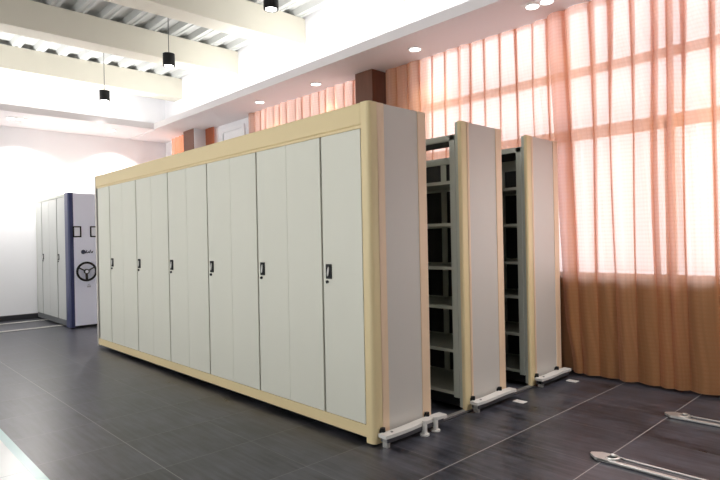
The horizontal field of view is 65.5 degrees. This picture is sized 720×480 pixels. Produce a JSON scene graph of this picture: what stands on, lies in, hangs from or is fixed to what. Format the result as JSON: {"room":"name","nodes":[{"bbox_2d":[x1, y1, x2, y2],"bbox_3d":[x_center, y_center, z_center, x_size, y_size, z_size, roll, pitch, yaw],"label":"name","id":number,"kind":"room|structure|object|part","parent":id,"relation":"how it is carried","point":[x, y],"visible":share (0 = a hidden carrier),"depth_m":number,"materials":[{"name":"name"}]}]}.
{"room":"archive storage room","nodes":[
{"label":"archive storage room","id":0,"kind":"room"},
{"bbox_2d":[0,440,35,479],"bbox_3d":[-5.311,1.540,1.611,7.265,0.120,14.400,-1,0,-44],"label":"floor","id":1,"kind":"structure","parent":0,"point":[11,468],"depth_m":3.48,"materials":[{"name":"white tile"}]},
{"bbox_2d":[0,103,153,138],"bbox_3d":[-8.506,-2.135,7.645,11.050,0.115,1.350,-1,0,-44],"label":"soffit","id":2,"kind":"structure","parent":0,"point":[37,118],"depth_m":10.34,"materials":[{"name":"paint"}]},
{"bbox_2d":[5,116,26,120],"bbox_3d":[-6.009,-2.119,9.788,0.320,0.018,0.170,-1,0,-44],"label":"recessed light","id":3,"kind":"object","parent":2,"relation":"attached to","point":[7,117],"visible":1,"depth_m":9.76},
{"bbox_2d":[0,73,165,315],"bbox_3d":[-8.600,-1.006,8.604,12.200,5.100,0.200,-1,0,-44],"label":"wall","id":4,"kind":"structure","parent":0,"point":[35,164],"depth_m":10.79,"materials":[{"name":"white paint"}]},
{"bbox_2d":[0,313,40,321],"bbox_3d":[-8.223,1.487,8.768,10.900,0.100,0.012,-1,0,-44],"label":"baseboard","id":5,"kind":"structure","parent":4,"relation":"attached to","point":[32,315],"depth_m":10.50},
{"bbox_2d":[0,0,336,77],"bbox_3d":[-3.701,-3.466,3.233,12.403,0.085,14.400,-1,0,-44],"label":"ceiling","id":6,"kind":"structure","parent":0,"point":[103,9],"depth_m":9.33,"materials":[{"name":"white metal"}]},
{"bbox_2d":[0,44,181,101],"bbox_3d":[-8.220,-3.129,7.941,11.900,0.420,0.360,-1,0,-44],"label":"ceiling beam","id":7,"kind":"structure","parent":6,"relation":"attached to","point":[16,61],"depth_m":10.59,"materials":[{"name":"beige paint"}]},
{"bbox_2d":[99,53,109,101],"bbox_3d":[-4.601,-2.994,10.065,0.170,0.985,0.170,-1,0,-44],"label":"pendant lamp","id":8,"kind":"object","parent":6,"relation":"hanging from","point":[104,95],"visible":1,"depth_m":10.01,"materials":[{"name":"black plastic"}]},
{"bbox_3d":[-4.593,-2.591,10.065,0.170,0.180,0.170,-1,0,-44],"label":"lamp shade","id":9,"kind":"part","parent":8,"relation":"part of","materials":[{"name":"black plastic"}]},
{"bbox_2d":[0,0,237,78],"bbox_3d":[-6.672,-3.159,6.310,11.900,0.420,0.360,-1,0,-44],"label":"ceiling beam","id":10,"kind":"structure","parent":6,"relation":"attached to","point":[27,18],"depth_m":8.71,"materials":[{"name":"beige paint"}]},
{"bbox_2d":[163,21,174,67],"bbox_3d":[-2.810,-3.034,8.208,0.170,0.975,0.170,-1,0,-44],"label":"pendant lamp","id":11,"kind":"object","parent":6,"relation":"hanging from","point":[168,57],"visible":1,"depth_m":8.15,"materials":[{"name":"black plastic"}]},
{"bbox_3d":[-2.812,-3.124,8.208,0.011,0.795,0.011,-1,0,-21],"label":"cord","id":12,"kind":"part","parent":11,"relation":"part of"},
{"bbox_3d":[-2.802,-2.637,8.208,0.170,0.180,0.170,-1,0,-44],"label":"lamp shade","id":13,"kind":"part","parent":11,"relation":"part of","materials":[{"name":"black plastic"}]},
{"bbox_2d":[104,0,305,50],"bbox_3d":[-5.295,-3.187,4.859,11.900,0.420,0.360,-1,0,-44],"label":"ceiling beam","id":14,"kind":"structure","parent":6,"relation":"attached to","point":[246,19],"depth_m":8.02,"materials":[{"name":"beige paint"}]},
{"bbox_2d":[263,0,278,12],"bbox_3d":[-1.010,-3.075,6.305,0.170,0.965,0.170,-1,0,-44],"label":"pendant lamp","id":15,"kind":"object","parent":6,"relation":"hanging from","point":[271,6],"visible":1,"depth_m":6.25,"materials":[{"name":"black plastic"}]},
{"bbox_2d":[358,0,404,10],"bbox_3d":[-3.849,-3.215,3.337,11.900,0.420,0.360,-1,0,-44],"label":"ceiling beam","id":16,"kind":"structure","parent":6,"relation":"attached to","point":[385,5],"depth_m":7.31,"materials":[{"name":"beige paint"}]},
{"bbox_2d":[183,128,205,151],"bbox_3d":[-3.255,-0.373,11.194,0.300,3.620,0.445,-1,0,-44],"label":"pillar","id":17,"kind":"structure","parent":0,"point":[193,138],"depth_m":11.04,"materials":[{"name":"paint"}]},
{"bbox_3d":[-3.118,-0.376,11.028,0.250,3.620,0.015,-1,0,-44],"label":"panel","id":18,"kind":"part","parent":17,"relation":"part of","materials":[{"name":"white paint"}]},
{"bbox_2d":[165,0,467,156],"bbox_3d":[0.635,-1.190,7.445,0.200,5.100,14.600,-1,0,-44],"label":"wall","id":19,"kind":"structure","parent":0,"point":[339,25],"depth_m":8.72,"materials":[{"name":"white paint"}]},
{"bbox_2d":[221,123,245,140],"bbox_3d":[-2.328,-0.341,10.408,0.040,3.520,0.800,-1,0,-44],"label":"trim","id":20,"kind":"structure","parent":19,"relation":"attached to","point":[238,130],"depth_m":10.38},
{"bbox_2d":[0,318,719,479],"bbox_3d":[-0.869,1.451,5.830,4.880,0.120,14.400,-1,0,-44],"label":"floor","id":21,"kind":"structure","parent":0,"point":[77,407],"depth_m":4.02,"materials":[{"name":"tile"}]},
{"bbox_2d":[0,319,46,324],"bbox_3d":[-6.793,1.503,9.514,3.800,0.011,0.120,-1,0,-44],"label":"rail","id":22,"kind":"object","parent":21,"relation":"on","point":[43,319],"visible":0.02,"depth_m":10.12,"materials":[{"name":"grey metal"}]},
{"bbox_2d":[0,429,49,479],"bbox_3d":[-2.658,1.487,4.131,0.055,0.121,14.400,-1,0,-44],"label":"trim","id":23,"kind":"structure","parent":21,"relation":"on","point":[18,453],"depth_m":3.63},
{"bbox_2d":[0,325,65,332],"bbox_3d":[-6.070,1.488,8.752,3.800,0.011,0.120,-1,0,-44],"label":"rail","id":24,"kind":"object","parent":21,"relation":"on","point":[54,325],"visible":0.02,"depth_m":9.31,"materials":[{"name":"grey metal"}]},
{"bbox_2d":[36,193,96,327],"bbox_3d":[-5.191,0.343,10.199,0.767,2.243,2.083,-1,0,-44],"label":"shelving unit","id":25,"kind":"object","parent":21,"relation":"on","point":[65,223],"visible":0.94,"depth_m":9.50,"materials":[{"name":"grey metal"}]},
{"bbox_3d":[-6.040,0.333,10.573,0.022,2.075,0.328,-1,0,-44],"label":"door","id":26,"kind":"part","parent":25,"relation":"part of","materials":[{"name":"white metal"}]},
{"bbox_3d":[-5.743,0.328,10.261,0.022,2.075,0.453,-1,0,-44],"label":"door","id":27,"kind":"part","parent":25,"relation":"part of","materials":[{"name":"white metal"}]},
{"bbox_3d":[-5.428,0.321,9.930,0.022,2.075,0.453,-1,0,-44],"label":"door","id":28,"kind":"part","parent":25,"relation":"part of","materials":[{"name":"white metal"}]},
{"bbox_3d":[-5.092,0.315,9.575,0.022,2.075,0.445,-1,0,-44],"label":"door","id":29,"kind":"part","parent":25,"relation":"part of","materials":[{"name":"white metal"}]},
{"bbox_3d":[-4.847,0.336,9.355,0.085,2.243,0.190,-1,0,-44],"label":"corner post","id":30,"kind":"part","parent":25,"relation":"part of","materials":[{"name":"blue metal"}]},
{"bbox_3d":[-4.519,0.323,9.555,0.679,2.220,0.032,-1,0,-44],"label":"panel","id":31,"kind":"part","parent":25,"relation":"part of","materials":[{"name":"white metal"}]},
{"bbox_2d":[94,100,446,447],"bbox_3d":[-1.455,0.252,5.790,0.670,2.299,5.384,-1,0,-44],"label":"storage cabinet","id":32,"kind":"object","parent":21,"relation":"on","point":[285,266],"visible":1,"depth_m":4.35,"materials":[{"name":"grey metal"}]},
{"bbox_3d":[-3.320,0.274,7.711,0.590,2.270,0.030,-1,0,-44],"label":"panel","id":33,"kind":"part","parent":32,"relation":"part of","materials":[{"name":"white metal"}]},
{"bbox_3d":[-3.325,0.311,7.311,0.022,1.995,0.412,-1,0,-44],"label":"door","id":34,"kind":"part","parent":32,"relation":"part of","materials":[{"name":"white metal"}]},
{"bbox_3d":[-3.028,0.305,6.997,0.022,1.995,0.412,-1,0,-44],"label":"door","id":35,"kind":"part","parent":32,"relation":"part of","materials":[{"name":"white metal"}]},
{"bbox_3d":[-2.743,0.299,6.697,0.022,1.995,0.412,-1,0,-44],"label":"door","id":36,"kind":"part","parent":32,"relation":"part of","materials":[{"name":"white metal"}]},
{"bbox_3d":[-2.445,0.294,6.384,0.022,1.995,0.412,-1,0,-44],"label":"door","id":37,"kind":"part","parent":32,"relation":"part of","materials":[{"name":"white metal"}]},
{"bbox_3d":[-2.160,0.288,6.084,0.022,1.995,0.412,-1,0,-44],"label":"door","id":38,"kind":"part","parent":32,"relation":"part of","materials":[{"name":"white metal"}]},
{"bbox_3d":[-1.863,0.282,5.770,0.022,1.995,0.412,-1,0,-44],"label":"door","id":39,"kind":"part","parent":32,"relation":"part of","materials":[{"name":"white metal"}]},
{"bbox_3d":[-1.578,0.277,5.470,0.022,1.995,0.412,-1,0,-44],"label":"door","id":40,"kind":"part","parent":32,"relation":"part of","materials":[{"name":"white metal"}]},
{"bbox_3d":[-1.389,0.249,5.248,0.009,0.106,0.062,-1,0,-44],"label":"handle","id":41,"kind":"part","parent":32,"relation":"part of","materials":[{"name":"black plastic"}]},
{"bbox_3d":[-1.280,0.271,5.157,0.022,1.995,0.412,-1,0,-44],"label":"door","id":42,"kind":"part","parent":32,"relation":"part of","materials":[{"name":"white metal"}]},
{"bbox_3d":[-0.995,0.265,4.857,0.022,1.995,0.412,-1,0,-44],"label":"door","id":43,"kind":"part","parent":32,"relation":"part of","materials":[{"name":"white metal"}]},
{"bbox_3d":[-0.807,0.238,4.635,0.009,0.106,0.062,-1,0,-44],"label":"handle","id":44,"kind":"part","parent":32,"relation":"part of","materials":[{"name":"black plastic"}]},
{"bbox_3d":[-0.698,0.259,4.543,0.022,1.995,0.412,-1,0,-44],"label":"door","id":45,"kind":"part","parent":32,"relation":"part of","materials":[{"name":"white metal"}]},
{"bbox_3d":[-0.413,0.254,4.243,0.022,1.995,0.412,-1,0,-44],"label":"door","id":46,"kind":"part","parent":32,"relation":"part of","materials":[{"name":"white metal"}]},
{"bbox_3d":[-0.224,0.226,4.021,0.009,0.106,0.062,-1,0,-44],"label":"handle","id":47,"kind":"part","parent":32,"relation":"part of","materials":[{"name":"black plastic"}]},
{"bbox_3d":[-0.116,0.248,3.930,0.022,1.995,0.412,-1,0,-44],"label":"door","id":48,"kind":"part","parent":32,"relation":"part of","materials":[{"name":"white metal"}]},
{"bbox_3d":[0.080,0.216,3.764,0.085,2.288,0.075,-1,0,-44],"label":"corner post","id":49,"kind":"part","parent":32,"relation":"part of","materials":[{"name":"beige metal"}]},
{"bbox_3d":[0.150,1.278,3.744,0.040,0.046,0.040,-1,0,-44],"label":"bolt knob","id":50,"kind":"part","parent":32,"relation":"part of","materials":[{"name":"black plastic"}]},
{"bbox_3d":[0.137,0.205,3.805,0.075,2.268,0.056,-1,0,-44],"label":"panel trim","id":51,"kind":"part","parent":32,"relation":"part of","materials":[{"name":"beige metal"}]},
{"bbox_3d":[0.295,0.198,3.956,0.513,2.256,0.045,-1,0,-44],"label":"panel","id":52,"kind":"part","parent":32,"relation":"part of","materials":[{"name":"grey metal"}]},
{"bbox_3d":[0.450,0.199,4.103,0.090,2.268,0.056,-1,0,-44],"label":"panel trim","id":53,"kind":"part","parent":32,"relation":"part of","materials":[{"name":"beige metal"}]},
{"bbox_2d":[382,383,537,442],"bbox_3d":[1.082,1.342,4.667,2.570,0.020,0.070,-1,0,-44],"label":"rail","id":54,"kind":"object","parent":21,"relation":"on","point":[527,387],"visible":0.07,"depth_m":4.41,"materials":[{"name":"grey metal"}]},
{"bbox_3d":[1.082,1.339,4.667,2.570,0.012,0.020,-1,0,-44],"label":"running rail","id":55,"kind":"part","parent":54,"relation":"part of","materials":[{"name":"metal"}]},
{"bbox_2d":[426,120,515,412],"bbox_3d":[-0.748,0.237,6.481,0.599,2.298,5.355,-1,0,-44],"label":"shelving unit","id":56,"kind":"object","parent":21,"relation":"on","point":[465,210],"visible":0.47,"depth_m":4.62,"materials":[{"name":"beige metal"}]},
{"bbox_3d":[-0.826,-0.433,6.538,0.581,0.032,5.123,-1,0,-44],"label":"shelf","id":57,"kind":"part","parent":56,"relation":"part of","materials":[{"name":"grey metal"}]},
{"bbox_3d":[-0.819,-0.094,6.538,0.581,0.032,5.123,-1,0,-44],"label":"shelf","id":58,"kind":"part","parent":56,"relation":"part of","materials":[{"name":"grey metal"}]},
{"bbox_3d":[-0.812,0.257,6.538,0.581,0.032,5.123,-1,0,-44],"label":"shelf","id":59,"kind":"part","parent":56,"relation":"part of","materials":[{"name":"grey metal"}]},
{"bbox_3d":[-0.594,0.303,6.728,0.010,1.965,5.148,-1,0,-44],"label":"panel","id":60,"kind":"part","parent":56,"relation":"part of","materials":[{"name":"grey metal"}]},
{"bbox_3d":[-0.816,-0.741,6.523,0.587,0.140,5.168,-1,0,-44],"label":"rail","id":61,"kind":"part","parent":56,"relation":"part of","materials":[{"name":"grey metal"}]},
{"bbox_3d":[-0.806,0.574,6.538,0.581,0.032,5.123,-1,0,-44],"label":"shelf","id":62,"kind":"part","parent":56,"relation":"part of","materials":[{"name":"grey metal"}]},
{"bbox_3d":[-0.799,0.918,6.539,0.581,0.032,5.123,-1,0,-44],"label":"shelf","id":63,"kind":"part","parent":56,"relation":"part of","materials":[{"name":"grey metal"}]},
{"bbox_3d":[-0.792,1.256,6.539,0.581,0.032,5.123,-1,0,-44],"label":"shelf","id":64,"kind":"part","parent":56,"relation":"part of","materials":[{"name":"grey metal"}]},
{"bbox_3d":[0.831,0.201,4.444,0.085,2.288,0.028,-1,0,-44],"label":"corner post","id":65,"kind":"part","parent":56,"relation":"part of","materials":[{"name":"beige metal"}]},
{"bbox_3d":[0.869,0.191,4.480,0.040,2.268,0.028,-1,0,-44],"label":"panel trim","id":66,"kind":"part","parent":56,"relation":"part of","materials":[{"name":"beige metal"}]},
{"bbox_3d":[1.038,0.183,4.643,0.510,2.256,0.017,-1,0,-44],"label":"panel","id":67,"kind":"part","parent":56,"relation":"part of","materials":[{"name":"grey metal"}]},
{"bbox_3d":[1.193,0.184,4.788,0.090,2.268,0.028,-1,0,-44],"label":"panel trim","id":68,"kind":"part","parent":56,"relation":"part of","materials":[{"name":"beige metal"}]},
{"bbox_2d":[426,135,570,387],"bbox_3d":[-0.023,0.223,7.170,0.600,2.298,5.355,-1,0,-44],"label":"shelving unit","id":69,"kind":"object","parent":21,"relation":"on","point":[530,170],"visible":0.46,"depth_m":5.29,"materials":[{"name":"beige metal"}]},
{"bbox_3d":[-0.090,-0.755,7.212,0.588,0.140,5.168,-1,0,-44],"label":"rail","id":70,"kind":"part","parent":69,"relation":"part of","materials":[{"name":"grey metal"}]},
{"bbox_3d":[-0.100,-0.448,7.227,0.582,0.032,5.123,-1,0,-44],"label":"shelf","id":71,"kind":"part","parent":69,"relation":"part of","materials":[{"name":"grey metal"}]},
{"bbox_3d":[-0.094,-0.109,7.228,0.582,0.032,5.123,-1,0,-44],"label":"shelf","id":72,"kind":"part","parent":69,"relation":"part of","materials":[{"name":"grey metal"}]},
{"bbox_3d":[-0.087,0.242,7.228,0.582,0.032,5.123,-1,0,-44],"label":"shelf","id":73,"kind":"part","parent":69,"relation":"part of","materials":[{"name":"grey metal"}]},
{"bbox_3d":[-0.080,0.559,7.228,0.582,0.032,5.123,-1,0,-44],"label":"shelf","id":74,"kind":"part","parent":69,"relation":"part of","materials":[{"name":"grey metal"}]},
{"bbox_3d":[-0.073,0.904,7.228,0.582,0.032,5.123,-1,0,-44],"label":"shelf","id":75,"kind":"part","parent":69,"relation":"part of","materials":[{"name":"grey metal"}]},
{"bbox_3d":[-0.067,1.242,7.228,0.582,0.032,5.123,-1,0,-44],"label":"shelf","id":76,"kind":"part","parent":69,"relation":"part of","materials":[{"name":"grey metal"}]},
{"bbox_3d":[0.133,0.288,7.418,0.010,1.965,5.148,-1,0,-44],"label":"panel","id":77,"kind":"part","parent":69,"relation":"part of","materials":[{"name":"grey metal"}]},
{"bbox_3d":[1.556,0.187,5.133,0.085,2.288,0.028,-1,0,-44],"label":"corner post","id":78,"kind":"part","parent":69,"relation":"part of","materials":[{"name":"beige metal"}]},
{"bbox_3d":[1.594,0.176,5.169,0.040,2.268,0.028,-1,0,-44],"label":"panel trim","id":79,"kind":"part","parent":69,"relation":"part of","materials":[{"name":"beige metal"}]},
{"bbox_3d":[1.764,0.169,5.332,0.511,2.256,0.017,-1,0,-44],"label":"panel","id":80,"kind":"part","parent":69,"relation":"part of","materials":[{"name":"grey metal"}]},
{"bbox_3d":[1.919,0.170,5.478,0.090,2.268,0.028,-1,0,-44],"label":"panel trim","id":81,"kind":"part","parent":69,"relation":"part of","materials":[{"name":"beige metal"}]},
{"bbox_2d":[513,399,526,403],"bbox_3d":[1.331,1.344,4.658,0.070,0.006,0.100,-1,0,-44],"label":"floor plate","id":82,"kind":"object","parent":21,"relation":"on","point":[516,400],"visible":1,"depth_m":4.65,"materials":[{"name":"white metal"}]},
{"bbox_2d":[590,451,705,479],"bbox_3d":[2.612,1.307,2.264,0.124,0.030,3.400,-1,0,-44],"label":"rail","id":83,"kind":"object","parent":21,"relation":"on","point":[612,459],"visible":1,"depth_m":3.27,"materials":[{"name":"grey metal"}]},
{"bbox_3d":[1.485,1.330,3.447,0.115,0.015,0.130,-1,0,-44],"label":"plate","id":84,"kind":"part","parent":83,"relation":"part of","materials":[{"name":"metal"}]},
{"bbox_2d":[665,412,719,427],"bbox_3d":[3.488,1.290,3.019,0.124,0.030,3.400,-1,0,-44],"label":"rail","id":85,"kind":"object","parent":21,"relation":"on","point":[686,417],"visible":1,"depth_m":4.10,"materials":[{"name":"grey metal"}]},
{"bbox_3d":[2.360,1.313,4.203,0.115,0.015,0.130,-1,0,-44],"label":"plate","id":86,"kind":"part","parent":85,"relation":"part of","materials":[{"name":"metal"}]},
{"bbox_3d":[3.508,1.291,2.997,0.120,0.013,3.340,-1,0,-44],"label":"running rail","id":87,"kind":"part","parent":85,"relation":"part of","materials":[{"name":"metal"}]},
{"bbox_2d":[130,0,590,142],"bbox_3d":[0.300,-2.311,7.011,0.850,0.115,14.400,-1,0,-44],"label":"soffit","id":88,"kind":"structure","parent":0,"point":[470,21],"depth_m":6.92,"materials":[{"name":"paint"}]},
{"bbox_2d":[172,135,183,154],"bbox_3d":[-3.720,-0.375,11.714,0.096,3.593,0.890,-1,0,-44],"label":"curtain","id":89,"kind":"object","parent":88,"relation":"hanging from","point":[177,142],"visible":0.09,"depth_m":11.80,"materials":[{"name":"orange fabric"}]},
{"bbox_2d":[205,127,213,144],"bbox_3d":[-2.907,-0.391,10.955,0.066,3.593,0.350,-1,0,-44],"label":"curtain","id":90,"kind":"object","parent":88,"relation":"hanging from","point":[209,133],"visible":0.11,"depth_m":10.91,"materials":[{"name":"orange fabric"}]},
{"bbox_2d":[248,80,355,132],"bbox_3d":[-0.933,-0.430,8.782,0.104,3.593,2.920,-1,0,-44],"label":"curtain","id":91,"kind":"object","parent":88,"relation":"hanging from","point":[338,96],"visible":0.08,"depth_m":8.63,"materials":[{"name":"fabric"}]},
{"bbox_2d":[310,82,321,85],"bbox_3d":[-0.631,-2.232,8.014,0.172,0.022,0.172,-1,0,-44],"label":"recessed light","id":92,"kind":"object","parent":88,"relation":"attached to","point":[313,83],"visible":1,"depth_m":8.02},
{"bbox_2d":[408,46,421,51],"bbox_3d":[0.649,-2.257,6.623,0.172,0.022,0.172,-1,0,-44],"label":"recessed light","id":93,"kind":"object","parent":88,"relation":"attached to","point":[411,49],"visible":1,"depth_m":6.62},
{"bbox_2d":[385,19,573,369],"bbox_3d":[1.244,-0.473,6.520,0.102,3.593,2.560,-1,0,-44],"label":"curtain","id":94,"kind":"object","parent":88,"relation":"hanging from","point":[502,81],"visible":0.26,"depth_m":6.24,"materials":[{"name":"fabric"}]},
{"bbox_2d":[521,0,558,10],"bbox_3d":[1.727,-2.272,5.386,0.170,0.018,0.320,-1,0,-44],"label":"recessed light","id":95,"kind":"object","parent":88,"relation":"attached to","point":[535,4],"visible":1,"depth_m":5.38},
{"bbox_2d":[547,0,719,394],"bbox_3d":[2.768,-0.503,4.811,0.135,3.593,2.461,-1,0,-44],"label":"curtain","id":96,"kind":"object","parent":88,"relation":"hanging from","point":[635,84],"visible":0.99,"depth_m":5.04,"materials":[{"name":"fabric"}]},
{"bbox_2d":[355,69,385,103],"bbox_3d":[0.188,-0.441,7.568,0.300,3.620,0.325,-1,0,-44],"label":"pillar","id":97,"kind":"structure","parent":0,"point":[370,84],"depth_m":7.45,"materials":[{"name":"red wood"}]}
]}

